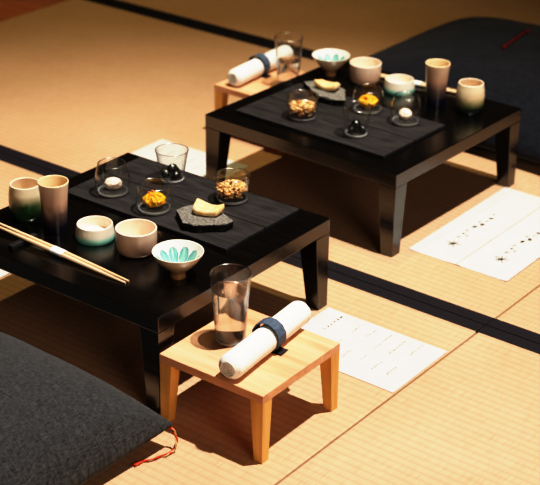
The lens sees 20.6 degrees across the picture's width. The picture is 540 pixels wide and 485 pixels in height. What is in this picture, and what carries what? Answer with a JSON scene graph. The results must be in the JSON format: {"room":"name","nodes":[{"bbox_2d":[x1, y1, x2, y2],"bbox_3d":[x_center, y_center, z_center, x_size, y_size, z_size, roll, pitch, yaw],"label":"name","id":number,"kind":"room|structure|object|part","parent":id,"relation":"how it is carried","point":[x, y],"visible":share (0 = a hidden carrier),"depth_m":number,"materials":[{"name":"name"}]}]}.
{"room":"japanese tatami dining room","nodes":[
{"label":"japanese tatami dining room","id":0,"kind":"room"},
{"bbox_2d":[0,0,539,484],"bbox_3d":[0.023,-0.615,4.113,10.000,0.061,11.000,19,32,33],"label":"floor","id":1,"kind":"structure","parent":0,"point":[83,83],"depth_m":2.71,"materials":[{"name":"beige wicker"}]},
{"bbox_2d":[0,269,8,277],"bbox_3d":[-0.590,0.048,2.674,0.208,0.003,0.365,19,32,33],"label":"sheet","id":2,"kind":"object","parent":1,"relation":"on","point":[2,272],"visible":0.03,"depth_m":2.66,"materials":[{"name":"paper"}]},
{"bbox_2d":[0,332,177,484],"bbox_3d":[-0.568,0.256,2.077,0.616,0.157,0.642,19,32,33],"label":"floor cushion","id":3,"kind":"object","parent":1,"relation":"on","point":[61,423],"visible":1,"depth_m":2.06,"materials":[{"name":"grey fabric"}]},
{"bbox_2d":[0,153,329,412],"bbox_3d":[-0.215,0.047,2.503,0.457,0.167,0.442,19,32,32],"label":"table","id":4,"kind":"object","parent":1,"relation":"on","point":[151,300],"visible":0.63,"depth_m":2.34,"materials":[{"name":"black paint"}]},
{"bbox_2d":[8,233,37,249],"bbox_3d":[-0.399,-0.002,2.398,0.011,0.008,0.058,19,32,33],"label":"chopstick rest","id":5,"kind":"object","parent":4,"relation":"on","point":[14,245],"visible":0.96,"depth_m":2.39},
{"bbox_2d":[8,177,41,222],"bbox_3d":[-0.407,-0.070,2.476,0.057,0.062,0.057,19,32,33],"label":"cup","id":6,"kind":"object","parent":4,"relation":"on","point":[23,194],"visible":0.91,"depth_m":2.46,"materials":[{"name":"beige ceramic"}]},
{"bbox_2d":[37,175,68,235],"bbox_3d":[-0.352,-0.059,2.425,0.050,0.090,0.050,7,27,13],"label":"cup","id":7,"kind":"object","parent":4,"relation":"on","point":[53,189],"visible":1,"depth_m":2.41,"materials":[{"name":"beige ceramic"}]},
{"bbox_2d":[0,223,128,283],"bbox_3d":[-0.336,0.014,2.359,0.294,0.015,0.016,19,32,33],"label":"chopsticks","id":8,"kind":"object","parent":4,"relation":"on","point":[58,251],"visible":1,"depth_m":2.35,"materials":[{"name":"brown wood"}]},
{"bbox_2d":[75,216,114,245],"bbox_3d":[-0.285,-0.020,2.417,0.064,0.027,0.064,5,26,8],"label":"bowl","id":9,"kind":"object","parent":4,"relation":"on","point":[90,230],"visible":1,"depth_m":2.40,"materials":[{"name":"beige ceramic"}]},
{"bbox_2d":[115,219,156,258],"bbox_3d":[-0.213,-0.005,2.370,0.067,0.044,0.067,10,28,18],"label":"cup","id":10,"kind":"object","parent":4,"relation":"on","point":[135,238],"visible":0.99,"depth_m":2.35,"materials":[{"name":"beige ceramic"}]},
{"bbox_3d":[-0.170,0.186,2.252,0.038,0.140,0.038,19,32,32],"label":"leg","id":11,"kind":"part","parent":4,"relation":"part of","materials":[{"name":"black paint"}]},
{"bbox_2d":[68,173,264,251],"bbox_3d":[-0.183,-0.055,2.515,0.360,0.006,0.103,19,32,32],"label":"serving board","id":12,"kind":"object","parent":4,"relation":"on","point":[241,231],"visible":0.75,"depth_m":2.50,"materials":[{"name":"black wood"}]},
{"bbox_2d":[95,157,129,197],"bbox_3d":[-0.272,-0.112,2.560,0.061,0.055,0.061,19,32,33],"label":"glass dish","id":13,"kind":"object","parent":12,"relation":"on","point":[103,191],"visible":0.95,"depth_m":2.56,"materials":[{"name":"clear glass"}]},
{"bbox_3d":[-0.272,-0.090,2.571,0.051,0.007,0.051,19,32,33],"label":"glass","id":14,"kind":"part","parent":13,"relation":"part of","materials":[{"name":"clear glass"}]},
{"bbox_2d":[104,177,121,188],"bbox_3d":[-0.271,-0.103,2.565,0.032,0.020,0.026,5,26,8],"label":"cake","id":15,"kind":"object","parent":13,"relation":"in","point":[112,182],"visible":1,"depth_m":2.56,"materials":[{"name":"white food"}]},
{"bbox_2d":[135,178,172,214],"bbox_3d":[-0.195,-0.077,2.502,0.064,0.046,0.064,19,32,33],"label":"glass dish","id":16,"kind":"object","parent":12,"relation":"on","point":[143,208],"visible":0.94,"depth_m":2.50,"materials":[{"name":"clear glass"}]},
{"bbox_2d":[142,190,165,207],"bbox_3d":[-0.195,-0.074,2.504,0.042,0.025,0.039,10,28,18],"label":"pumpkin mash","id":17,"kind":"object","parent":16,"relation":"in","point":[151,199],"visible":0.99,"depth_m":2.49,"materials":[{"name":"food"}]},
{"bbox_3d":[-0.196,-0.059,2.510,0.054,0.007,0.054,19,32,33],"label":"glass","id":18,"kind":"part","parent":16,"relation":"part of","materials":[{"name":"clear glass"}]},
{"bbox_2d":[176,204,232,232],"bbox_3d":[-0.116,-0.039,2.462,0.078,0.016,0.101,-15,30,-29],"label":"stone slab","id":19,"kind":"object","parent":12,"relation":"on","point":[190,221],"visible":0.8,"depth_m":2.44,"materials":[{"name":"grey stone"}]},
{"bbox_2d":[193,198,223,216],"bbox_3d":[-0.103,-0.057,2.463,0.050,0.017,0.034,12,28,21],"label":"tofu","id":20,"kind":"object","parent":19,"relation":"on","point":[200,207],"visible":1,"depth_m":2.46,"materials":[{"name":"beige food"}]},
{"bbox_2d":[152,239,203,279],"bbox_3d":[-0.142,0.033,2.294,0.082,0.045,0.082,3,26,5],"label":"flower bowl","id":21,"kind":"object","parent":4,"relation":"on","point":[177,256],"visible":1,"depth_m":2.31,"materials":[{"name":"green ceramic"}]},
{"bbox_2d":[106,157,298,229],"bbox_3d":[-0.122,-0.089,2.587,0.360,0.006,0.094,19,32,32],"label":"serving board","id":22,"kind":"object","parent":4,"relation":"on","point":[258,210],"visible":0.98,"depth_m":2.58,"materials":[{"name":"black wood"}]},
{"bbox_2d":[155,143,188,183],"bbox_3d":[-0.172,-0.137,2.612,0.059,0.058,0.059,8,27,13],"label":"glass tumbler","id":23,"kind":"object","parent":22,"relation":"on","point":[170,178],"visible":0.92,"depth_m":2.61,"materials":[{"name":"clear glass"}]},
{"bbox_2d":[160,168,169,176],"bbox_3d":[-0.185,-0.123,2.617,0.019,0.015,0.015,10,28,18],"label":"bean","id":24,"kind":"object","parent":23,"relation":"in","point":[164,172],"visible":1,"depth_m":2.61,"materials":[{"name":"black food"}]},
{"bbox_2d":[167,164,177,171],"bbox_3d":[-0.172,-0.131,2.615,0.019,0.015,0.015,-10,28,-21],"label":"bean","id":25,"kind":"object","parent":23,"relation":"in","point":[172,167],"visible":1,"depth_m":2.61,"materials":[{"name":"black food"}]},
{"bbox_3d":[-0.173,-0.114,2.623,0.038,0.006,0.038,19,32,33],"label":"glass","id":26,"kind":"part","parent":23,"relation":"part of","materials":[{"name":"clear glass"}]},
{"bbox_2d":[172,170,180,178],"bbox_3d":[-0.165,-0.119,2.611,0.015,0.015,0.019,18,31,31],"label":"bean","id":27,"kind":"object","parent":23,"relation":"in","point":[176,174],"visible":1,"depth_m":2.60,"materials":[{"name":"black food"}]},
{"bbox_2d":[214,168,249,204],"bbox_3d":[-0.065,-0.095,2.542,0.061,0.047,0.061,19,32,33],"label":"glass dish","id":28,"kind":"object","parent":22,"relation":"on","point":[235,201],"visible":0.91,"depth_m":2.54,"materials":[{"name":"clear glass"}]},
{"bbox_2d":[216,179,248,198],"bbox_3d":[-0.065,-0.092,2.543,0.058,0.026,0.056,19,32,33],"label":"nuts","id":29,"kind":"object","parent":28,"relation":"in","point":[226,189],"visible":0.98,"depth_m":2.53,"materials":[{"name":"brown food"}]},
{"bbox_3d":[-0.065,-0.077,2.550,0.051,0.007,0.051,19,32,33],"label":"glass","id":30,"kind":"part","parent":28,"relation":"part of","materials":[{"name":"clear glass"}]},
{"bbox_3d":[0.073,0.047,2.542,0.038,0.140,0.038,19,32,32],"label":"leg","id":31,"kind":"part","parent":4,"relation":"part of","materials":[{"name":"black paint"}]},
{"bbox_2d":[132,139,247,177],"bbox_3d":[-0.189,-0.165,3.122,0.239,0.001,0.163,19,31,32],"label":"menu sheet","id":32,"kind":"object","parent":1,"relation":"on","point":[195,163],"visible":0.47,"depth_m":3.15,"materials":[{"name":"paper"}]},
{"bbox_2d":[159,308,339,463],"bbox_3d":[-0.030,0.209,2.238,0.192,0.115,0.192,19,31,32],"label":"stand","id":33,"kind":"object","parent":1,"relation":"on","point":[198,354],"visible":0.73,"depth_m":2.19,"materials":[{"name":"brown wood"}]},
{"bbox_3d":[-0.149,0.221,2.225,0.022,0.101,0.022,19,31,32],"label":"leg","id":34,"kind":"part","parent":33,"relation":"part of","materials":[{"name":"brown wood"}]},
{"bbox_2d":[210,263,251,346],"bbox_3d":[-0.059,0.096,2.211,0.062,0.114,0.062,-23,35,-40],"label":"water glass","id":35,"kind":"object","parent":33,"relation":"on","point":[219,341],"visible":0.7,"depth_m":2.21,"materials":[{"name":"clear glass"}]},
{"bbox_3d":[-0.059,0.142,2.233,0.044,0.010,0.044,19,32,33],"label":"glass","id":36,"kind":"part","parent":35,"relation":"part of","materials":[{"name":"clear glass"}]},
{"bbox_2d":[213,281,248,340],"bbox_3d":[-0.059,0.104,2.215,0.055,0.075,0.055,19,32,33],"label":"water","id":37,"kind":"object","parent":35,"relation":"in","point":[230,299],"visible":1,"depth_m":2.20,"materials":[{"name":"clear liquid"}]},
{"bbox_3d":[-0.013,0.268,2.135,0.022,0.101,0.022,19,31,32],"label":"leg","id":38,"kind":"part","parent":33,"relation":"part of","materials":[{"name":"brown wood"}]},
{"bbox_2d":[219,301,310,379],"bbox_3d":[-0.005,0.142,2.198,0.040,0.038,0.211,16,30,28],"label":"rolled towel","id":39,"kind":"object","parent":33,"relation":"on","point":[237,361],"visible":0.94,"depth_m":2.16,"materials":[{"name":"white fabric"}]},
{"bbox_2d":[252,317,287,355],"bbox_3d":[0.001,0.137,2.202,0.051,0.047,0.021,16,30,28],"label":"band","id":40,"kind":"object","parent":39,"relation":"attached to","point":[278,327],"visible":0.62,"depth_m":2.19,"materials":[{"name":"blue fabric"}]},
{"bbox_3d":[0.088,0.209,2.257,0.022,0.101,0.022,19,31,32],"label":"leg","id":41,"kind":"part","parent":33,"relation":"part of","materials":[{"name":"brown wood"}]},
{"bbox_2d":[214,68,305,154],"bbox_3d":[0.013,-0.298,3.270,0.193,0.115,0.193,20,32,34],"label":"stand","id":42,"kind":"object","parent":1,"relation":"on","point":[222,89],"visible":0.22,"depth_m":3.23,"materials":[{"name":"brown wood"}]},
{"bbox_3d":[-0.106,-0.287,3.261,0.022,0.101,0.022,20,32,34],"label":"leg","id":43,"kind":"part","parent":42,"relation":"part of","materials":[{"name":"brown wood"}]},
{"bbox_2d":[227,45,292,85],"bbox_3d":[-0.020,-0.393,3.285,0.040,0.038,0.219,17,30,29],"label":"rolled towel","id":44,"kind":"object","parent":42,"relation":"on","point":[253,68],"visible":0.86,"depth_m":3.24,"materials":[{"name":"white fabric"}]},
{"bbox_2d":[248,53,271,77],"bbox_3d":[-0.022,-0.392,3.277,0.051,0.047,0.021,17,30,29],"label":"band","id":45,"kind":"object","parent":44,"relation":"attached to","point":[263,57],"visible":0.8,"depth_m":3.27,"materials":[{"name":"blue fabric"}]},
{"bbox_2d":[274,32,302,83],"bbox_3d":[0.040,-0.389,3.199,0.062,0.114,0.062,15,30,26],"label":"water glass","id":46,"kind":"object","parent":42,"relation":"on","point":[283,32],"visible":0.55,"depth_m":3.19,"materials":[{"name":"clear glass"}]},
{"bbox_2d":[277,56,299,83],"bbox_3d":[0.039,-0.370,3.208,0.051,0.050,0.051,19,32,33],"label":"water","id":47,"kind":"object","parent":46,"relation":"in","point":[287,67],"visible":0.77,"depth_m":3.19,"materials":[{"name":"clear liquid"}]},
{"bbox_2d":[205,61,520,256],"bbox_3d":[0.188,-0.186,2.991,0.457,0.167,0.442,20,32,34],"label":"table","id":48,"kind":"object","parent":1,"relation":"on","point":[460,133],"visible":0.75,"depth_m":2.88,"materials":[{"name":"black paint"}]},
{"bbox_3d":[-0.102,-0.167,2.972,0.038,0.140,0.038,20,32,34],"label":"leg","id":49,"kind":"part","parent":48,"relation":"part of","materials":[{"name":"black paint"}]},
{"bbox_2d":[235,96,414,158],"bbox_3d":[0.102,-0.225,2.872,0.358,0.006,0.103,20,32,34],"label":"serving board","id":50,"kind":"object","parent":48,"relation":"on","point":[378,143],"visible":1,"depth_m":2.85,"materials":[{"name":"black wood"}]},
{"bbox_2d":[287,89,318,121],"bbox_3d":[0.064,-0.266,2.894,0.061,0.047,0.061,19,32,33],"label":"glass dish","id":51,"kind":"object","parent":50,"relation":"on","point":[305,117],"visible":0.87,"depth_m":2.89,"materials":[{"name":"clear glass"}]},
{"bbox_3d":[0.063,-0.248,2.903,0.051,0.007,0.051,19,32,33],"label":"glass","id":52,"kind":"part","parent":51,"relation":"part of","materials":[{"name":"clear glass"}]},
{"bbox_2d":[289,99,316,116],"bbox_3d":[0.063,-0.264,2.895,0.060,0.027,0.058,19,32,33],"label":"flakes","id":53,"kind":"object","parent":51,"relation":"in","point":[300,106],"visible":0.98,"depth_m":2.88,"materials":[{"name":"food"}]},
{"bbox_2d":[341,101,372,137],"bbox_3d":[0.164,-0.231,2.815,0.059,0.058,0.059,8,27,13],"label":"glass tumbler","id":54,"kind":"object","parent":50,"relation":"on","point":[356,134],"visible":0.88,"depth_m":2.81,"materials":[{"name":"clear glass"}]},
{"bbox_2d":[347,125,354,132],"bbox_3d":[0.154,-0.215,2.816,0.015,0.015,0.019,0,26,-2],"label":"bean","id":55,"kind":"object","parent":54,"relation":"in","point":[350,128],"visible":1,"depth_m":2.81,"materials":[{"name":"black food"}]},
{"bbox_2d":[351,119,360,126],"bbox_3d":[0.164,-0.226,2.818,0.019,0.015,0.015,7,27,12],"label":"bean","id":56,"kind":"object","parent":54,"relation":"in","point":[356,123],"visible":1,"depth_m":2.81,"materials":[{"name":"black food"}]},
{"bbox_3d":[0.164,-0.208,2.826,0.038,0.006,0.038,19,32,33],"label":"glass","id":57,"kind":"part","parent":54,"relation":"part of","materials":[{"name":"clear glass"}]},
{"bbox_2d":[358,125,365,132],"bbox_3d":[0.174,-0.215,2.816,0.015,0.015,0.019,-15,30,-29],"label":"bean","id":58,"kind":"object","parent":54,"relation":"in","point":[362,129],"visible":1,"depth_m":2.81,"materials":[{"name":"black food"}]},
{"bbox_2d":[312,49,349,76],"bbox_3d":[0.128,-0.375,3.131,0.080,0.045,0.080,11,28,20],"label":"flower bowl","id":59,"kind":"object","parent":48,"relation":"on","point":[330,60],"visible":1,"depth_m":3.13,"materials":[{"name":"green ceramic"}]},
{"bbox_2d":[269,83,444,141],"bbox_3d":[0.169,-0.261,2.946,0.358,0.006,0.103,20,32,34],"label":"serving board","id":60,"kind":"object","parent":48,"relation":"on","point":[382,120],"visible":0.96,"depth_m":2.91,"materials":[{"name":"black wood"}]},
{"bbox_2d":[303,81,345,105],"bbox_3d":[0.119,-0.303,3.006,0.069,0.016,0.126,-7,27,-16],"label":"stone slab","id":61,"kind":"object","parent":60,"relation":"on","point":[337,97],"visible":0.85,"depth_m":2.98,"materials":[{"name":"grey stone"}]},
{"bbox_2d":[314,79,339,90],"bbox_3d":[0.117,-0.320,3.005,0.050,0.017,0.034,16,30,29],"label":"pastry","id":62,"kind":"object","parent":61,"relation":"on","point":[322,84],"visible":1,"depth_m":3.00,"materials":[{"name":"yellow food"}]},
{"bbox_2d":[352,84,383,114],"bbox_3d":[0.194,-0.283,2.933,0.064,0.046,0.064,19,32,33],"label":"glass dish","id":63,"kind":"object","parent":60,"relation":"on","point":[358,108],"visible":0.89,"depth_m":2.93,"materials":[{"name":"clear glass"}]},
{"bbox_3d":[0.194,-0.265,2.942,0.054,0.007,0.054,19,32,33],"label":"glass","id":64,"kind":"part","parent":63,"relation":"part of","materials":[{"name":"clear glass"}]},
{"bbox_2d":[358,93,378,107],"bbox_3d":[0.195,-0.280,2.934,0.040,0.025,0.042,-19,32,-34],"label":"pumpkin mash","id":65,"kind":"object","parent":63,"relation":"in","point":[371,99],"visible":0.98,"depth_m":2.92,"materials":[{"name":"yellow food"}]},
{"bbox_2d":[390,91,421,126],"bbox_3d":[0.264,-0.259,2.876,0.061,0.055,0.061,19,32,33],"label":"glass dish","id":66,"kind":"object","parent":60,"relation":"on","point":[397,120],"visible":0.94,"depth_m":2.87,"materials":[{"name":"clear glass"}]},
{"bbox_2d":[399,108,411,119],"bbox_3d":[0.263,-0.250,2.881,0.026,0.020,0.032,1,26,1],"label":"cake","id":67,"kind":"object","parent":66,"relation":"in","point":[404,113],"visible":1,"depth_m":2.87,"materials":[{"name":"white food"}]},
{"bbox_3d":[0.263,-0.237,2.887,0.051,0.007,0.051,19,32,33],"label":"glass","id":68,"kind":"part","parent":66,"relation":"part of","materials":[{"name":"clear glass"}]},
{"bbox_2d":[349,57,381,85],"bbox_3d":[0.199,-0.355,3.097,0.067,0.044,0.067,11,28,20],"label":"cup","id":69,"kind":"object","parent":48,"relation":"on","point":[366,71],"visible":0.99,"depth_m":3.08,"materials":[{"name":"beige ceramic"}]},
{"bbox_3d":[0.223,-0.047,2.738,0.038,0.140,0.038,20,32,34],"label":"leg","id":70,"kind":"part","parent":48,"relation":"part of","materials":[{"name":"black paint"}]},
{"bbox_2d":[383,74,414,95],"bbox_3d":[0.266,-0.324,3.054,0.064,0.027,0.064,6,27,10],"label":"bowl","id":71,"kind":"object","parent":48,"relation":"on","point":[394,83],"visible":1,"depth_m":3.04,"materials":[{"name":"beige ceramic"}]},
{"bbox_2d":[381,74,455,92],"bbox_3d":[0.304,-0.332,3.093,0.294,0.008,0.016,16,30,28],"label":"chopsticks","id":72,"kind":"object","parent":48,"relation":"on","point":[416,83],"visible":0.29,"depth_m":3.08,"materials":[{"name":"brown wood"}]},
{"bbox_2d":[425,59,450,108],"bbox_3d":[0.333,-0.317,2.971,0.050,0.090,0.050,8,27,15],"label":"cup","id":73,"kind":"object","parent":48,"relation":"on","point":[437,70],"visible":1,"depth_m":2.96,"materials":[{"name":"beige ceramic"}]},
{"bbox_2d":[455,78,484,115],"bbox_3d":[0.397,-0.288,2.945,0.057,0.062,0.057,19,32,33],"label":"cup","id":74,"kind":"object","parent":48,"relation":"on","point":[470,92],"visible":1,"depth_m":2.93,"materials":[{"name":"beige ceramic"}]},
{"bbox_3d":[0.477,-0.182,3.021,0.038,0.140,0.038,20,32,34],"label":"leg","id":75,"kind":"part","parent":48,"relation":"part of","materials":[{"name":"black paint"}]},
{"bbox_2d":[301,307,446,392],"bbox_3d":[0.147,0.174,2.444,0.239,0.001,0.163,19,32,33],"label":"menu sheet","id":76,"kind":"object","parent":1,"relation":"on","point":[378,356],"visible":0.88,"depth_m":2.44,"materials":[{"name":"paper"}]},
{"bbox_2d":[368,17,539,162],"bbox_3d":[0.555,-0.396,3.463,0.660,0.136,0.700,20,32,34],"label":"floor cushion","id":77,"kind":"object","parent":1,"relation":"on","point":[504,54],"visible":0.57,"depth_m":3.38,"materials":[{"name":"black fabric"}]},
{"bbox_2d":[409,187,539,280],"bbox_3d":[0.453,-0.022,2.849,0.208,0.003,0.365,19,32,33],"label":"sheet","id":78,"kind":"object","parent":1,"relation":"on","point":[499,237],"visible":1,"depth_m":2.82,"materials":[{"name":"paper"}]}
]}

